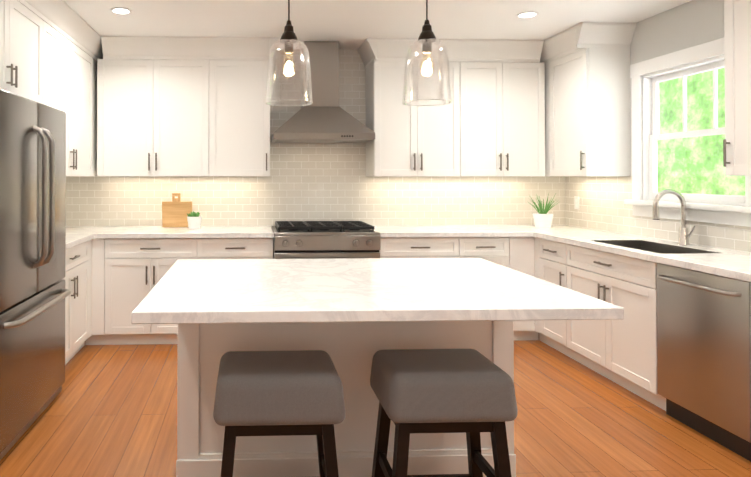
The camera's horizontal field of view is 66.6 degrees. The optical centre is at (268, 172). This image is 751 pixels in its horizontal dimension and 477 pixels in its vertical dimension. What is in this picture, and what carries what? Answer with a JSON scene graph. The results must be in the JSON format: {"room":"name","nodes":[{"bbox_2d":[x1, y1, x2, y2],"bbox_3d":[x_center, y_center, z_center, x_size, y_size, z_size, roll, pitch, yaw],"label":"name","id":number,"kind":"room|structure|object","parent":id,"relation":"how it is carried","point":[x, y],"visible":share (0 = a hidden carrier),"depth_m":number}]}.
{"room":"kitchen","nodes":[
{"label":"kitchen","id":0,"kind":"room"},
{"bbox_2d":[66,49,565,276],"bbox_3d":[0.360,0.127,5.202,5.050,2.550,0.100,0,0,-2],"label":"wall","id":1,"kind":"structure","parent":0,"point":[303,182],"depth_m":5.16},
{"bbox_2d":[97,36,278,175],"bbox_3d":[-0.694,-0.559,4.906,1.550,1.178,0.423,0,0,-2],"label":"upper cabinet","id":2,"kind":"object","parent":1,"relation":"attached to","point":[180,106],"visible":0.96,"depth_m":4.77},
{"bbox_2d":[271,41,374,142],"bbox_3d":[0.456,-0.712,4.909,0.854,0.871,0.499,0,0,-2],"label":"range hood","id":3,"kind":"object","parent":1,"relation":"attached to","point":[324,117],"visible":0.94,"depth_m":4.82},
{"bbox_2d":[358,38,544,175],"bbox_3d":[1.622,-0.558,4.989,1.585,1.178,0.423,0,0,-2],"label":"upper cabinet","id":4,"kind":"object","parent":1,"relation":"attached to","point":[489,120],"visible":0.88,"depth_m":4.85},
{"bbox_2d":[0,340,750,476],"bbox_3d":[0.476,1.428,1.994,5.050,0.100,6.500,0,0,-2],"label":"floor","id":5,"kind":"structure","parent":0,"point":[110,411],"depth_m":3.04},
{"bbox_2d":[0,89,70,459],"bbox_3d":[-1.592,0.496,3.057,0.784,1.780,0.956,0,0,-2],"label":"refrigerator","id":6,"kind":"object","parent":5,"relation":"on","point":[34,293],"visible":1,"depth_m":2.97},
{"bbox_2d":[63,239,91,364],"bbox_3d":[-1.696,0.957,4.033,0.651,0.872,0.980,0,0,-2],"label":"base cabinet","id":7,"kind":"object","parent":5,"relation":"on","point":[78,299],"visible":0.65,"depth_m":4.14},
{"bbox_2d":[66,234,93,248],"bbox_3d":[-1.698,0.499,3.986,0.643,0.040,0.885,0,0,-2],"label":"countertop","id":8,"kind":"structure","parent":7,"relation":"on","point":[72,240],"depth_m":4.15},
{"bbox_2d":[85,238,196,344],"bbox_3d":[-1.045,0.963,4.767,0.910,0.872,0.651,0,0,-2],"label":"base cabinet","id":9,"kind":"object","parent":5,"relation":"on","point":[128,274],"visible":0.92,"depth_m":4.48},
{"bbox_2d":[66,226,273,238],"bbox_3d":[-1.011,0.505,4.776,2.075,0.040,0.643,0,0,-2],"label":"countertop","id":10,"kind":"structure","parent":9,"relation":"on","point":[182,232],"depth_m":4.53},
{"bbox_2d":[162,193,191,226],"bbox_3d":[-0.823,0.333,4.999,0.270,0.308,0.065,0,0,-2],"label":"cutting board","id":11,"kind":"object","parent":10,"relation":"on","point":[175,211],"visible":0.98,"depth_m":4.99},
{"bbox_2d":[187,211,201,228],"bbox_3d":[-0.654,0.410,4.889,0.132,0.149,0.142,0,0,-2],"label":"succulent plant","id":12,"kind":"object","parent":10,"relation":"on","point":[194,219],"visible":1,"depth_m":4.85},
{"bbox_2d":[197,238,272,258],"bbox_3d":[-0.282,0.963,4.795,0.616,0.872,0.651,0,0,-2],"label":"base cabinet","id":13,"kind":"object","parent":5,"relation":"on","point":[234,248],"visible":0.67,"depth_m":4.51},
{"bbox_2d":[213,350,344,476],"bbox_3d":[0.032,1.046,2.101,0.470,0.665,0.360,0,0,-2],"label":"bar stool","id":14,"kind":"object","parent":5,"relation":"on","point":[273,393],"visible":1,"depth_m":1.95},
{"bbox_2d":[271,221,379,258],"bbox_3d":[0.461,0.918,4.784,0.856,0.962,0.724,0,0,-2],"label":"range","id":15,"kind":"object","parent":5,"relation":"on","point":[325,239],"visible":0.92,"depth_m":4.49},
{"bbox_2d":[176,322,515,476],"bbox_3d":[0.354,0.936,2.469,1.528,0.890,0.870,0,0,-2],"label":"kitchen island","id":16,"kind":"object","parent":5,"relation":"on","point":[351,347],"depth_m":2.51},
{"bbox_2d":[132,258,623,325],"bbox_3d":[0.347,0.470,2.392,1.620,0.039,1.150,0,0,-2],"label":"island countertop","id":17,"kind":"structure","parent":16,"relation":"on","point":[193,292],"depth_m":2.07},
{"bbox_2d":[380,237,458,257],"bbox_3d":[1.221,0.964,4.849,0.656,0.872,0.651,0,0,-2],"label":"drawer","id":18,"kind":"object","parent":5,"relation":"on","point":[419,247],"visible":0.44,"depth_m":4.56},
{"bbox_2d":[370,349,517,476],"bbox_3d":[0.647,1.046,2.123,0.470,0.665,0.360,0,0,-2],"label":"bar stool","id":19,"kind":"object","parent":5,"relation":"on","point":[470,393],"visible":1,"depth_m":1.98},
{"bbox_2d":[458,237,538,339],"bbox_3d":[1.898,0.964,4.874,0.700,0.872,0.651,0,0,-2],"label":"base cabinet","id":20,"kind":"object","parent":5,"relation":"on","point":[515,253],"visible":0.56,"depth_m":4.59},
{"bbox_2d":[374,225,607,236],"bbox_3d":[1.843,0.506,4.879,1.905,0.040,0.643,0,0,-2],"label":"countertop","id":21,"kind":"structure","parent":20,"relation":"on","point":[466,231],"depth_m":4.70},
{"bbox_2d":[528,194,557,227],"bbox_3d":[2.456,0.330,4.982,0.313,0.311,0.262,0,0,-2],"label":"potted grass plant","id":22,"kind":"object","parent":21,"relation":"on","point":[542,218],"visible":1,"depth_m":4.93},
{"bbox_2d":[535,237,576,360],"bbox_3d":[2.488,0.960,4.408,0.651,0.872,0.532,0,0,-2],"label":"base cabinet","id":23,"kind":"object","parent":5,"relation":"on","point":[550,261],"visible":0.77,"depth_m":4.33},
{"bbox_2d":[566,244,665,410],"bbox_3d":[2.514,0.955,3.688,0.651,0.872,0.910,0,0,-2],"label":"base cabinet","id":24,"kind":"object","parent":5,"relation":"on","point":[622,352],"visible":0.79,"depth_m":3.55},
{"bbox_2d":[533,232,750,281],"bbox_3d":[2.548,0.490,2.854,0.643,0.040,3.455,0,0,-2],"label":"countertop","id":25,"kind":"structure","parent":24,"relation":"on","point":[732,264],"depth_m":3.28},
{"bbox_2d":[590,240,718,253],"bbox_3d":[2.493,0.600,3.645,0.396,0.241,0.716,0,0,-2],"label":"sink","id":26,"kind":"object","parent":25,"relation":"in","point":[660,248],"visible":0.06,"depth_m":3.87},
{"bbox_2d":[653,189,695,244],"bbox_3d":[2.671,0.291,3.670,0.241,0.369,0.134,0,0,-2],"label":"kitchen faucet","id":27,"kind":"object","parent":25,"relation":"on","point":[684,235],"visible":1,"depth_m":3.69},
{"bbox_2d":[657,263,750,461],"bbox_3d":[2.526,0.951,2.930,0.677,0.868,0.596,0,0,-2],"label":"dishwasher","id":28,"kind":"object","parent":5,"relation":"on","point":[703,353],"visible":0.98,"depth_m":2.87},
{"bbox_2d":[64,0,691,48],"bbox_3d":[0.476,-1.222,2.014,5.050,0.100,6.500,0,0,-2],"label":"ceiling","id":29,"kind":"structure","parent":0,"point":[350,24],"depth_m":4.14},
{"bbox_2d":[110,7,131,13],"bbox_3d":[-1.050,-1.151,3.960,0.150,0.008,0.150,0,0,-2],"label":"recessed light","id":30,"kind":"object","parent":29,"relation":"in","point":[119,10],"visible":0.98,"depth_m":3.94},
{"bbox_2d":[265,0,312,106],"bbox_3d":[0.086,-0.734,2.417,0.208,0.866,0.208,0,0,-2],"label":"pendant light","id":31,"kind":"object","parent":29,"relation":"hanging from","point":[288,39],"visible":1,"depth_m":2.38},
{"bbox_2d":[402,0,451,105],"bbox_3d":[0.682,-0.734,2.409,0.208,0.866,0.208,0,0,-2],"label":"pendant light","id":32,"kind":"object","parent":29,"relation":"hanging from","point":[426,39],"visible":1,"depth_m":2.38},
{"bbox_2d":[516,11,538,17],"bbox_3d":[1.878,-1.151,4.056,0.150,0.008,0.150,0,0,-2],"label":"recessed light","id":33,"kind":"object","parent":29,"relation":"in","point":[528,14],"visible":0.98,"depth_m":4.04},
{"bbox_2d":[565,0,750,252],"bbox_3d":[2.950,0.103,2.094,0.100,2.550,6.300,0,0,-2],"label":"wall","id":34,"kind":"structure","parent":0,"point":[602,205],"depth_m":4.10},
{"bbox_2d":[574,196,578,209],"bbox_3d":[2.787,0.271,5.049,0.008,0.116,0.070,0,0,-2],"label":"electrical outlet plate","id":35,"kind":"object","parent":34,"relation":"attached to","point":[576,202],"visible":1,"depth_m":5.05},
{"bbox_2d":[531,22,636,176],"bbox_3d":[2.590,-0.560,4.749,0.423,1.178,0.973,0,0,-2],"label":"upper cabinet","id":36,"kind":"object","parent":34,"relation":"attached to","point":[587,98],"visible":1,"depth_m":4.34},
{"bbox_2d":[624,38,750,226],"bbox_3d":[2.857,-0.260,3.769,0.165,1.162,1.130,0,0,-2],"label":"window","id":37,"kind":"structure","parent":34,"relation":"in","point":[646,76],"depth_m":3.90},
{"bbox_2d":[723,0,750,175],"bbox_3d":[2.675,-0.578,2.400,0.423,1.178,1.520,0,0,-2],"label":"upper cabinet","id":38,"kind":"object","parent":34,"relation":"attached to","point":[737,58],"visible":1,"depth_m":3.00},
{"bbox_3d":[-1.997,0.102,1.915,0.100,2.550,6.300,0,0,-2],"label":"wall","id":39,"kind":"structure","parent":0,"visible":0},
{"bbox_2d":[0,0,50,103],"bbox_3d":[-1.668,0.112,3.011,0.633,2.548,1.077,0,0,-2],"label":"upper cabinet","id":40,"kind":"object","parent":39,"relation":"attached to","point":[21,47],"visible":0.83,"depth_m":3.26},
{"bbox_2d":[43,0,102,175],"bbox_3d":[-1.715,-0.564,4.317,0.633,1.178,1.526,0,0,-2],"label":"upper cabinet","id":41,"kind":"object","parent":39,"relation":"attached to","point":[72,48],"visible":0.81,"depth_m":4.16},
{"label":"outside","id":42,"kind":"structure","parent":0,"visible":0},
{"bbox_2d":[657,67,744,195],"bbox_3d":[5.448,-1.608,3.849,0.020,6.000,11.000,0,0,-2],"label":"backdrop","id":43,"kind":"structure","parent":42,"point":[685,151],"depth_m":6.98}
]}

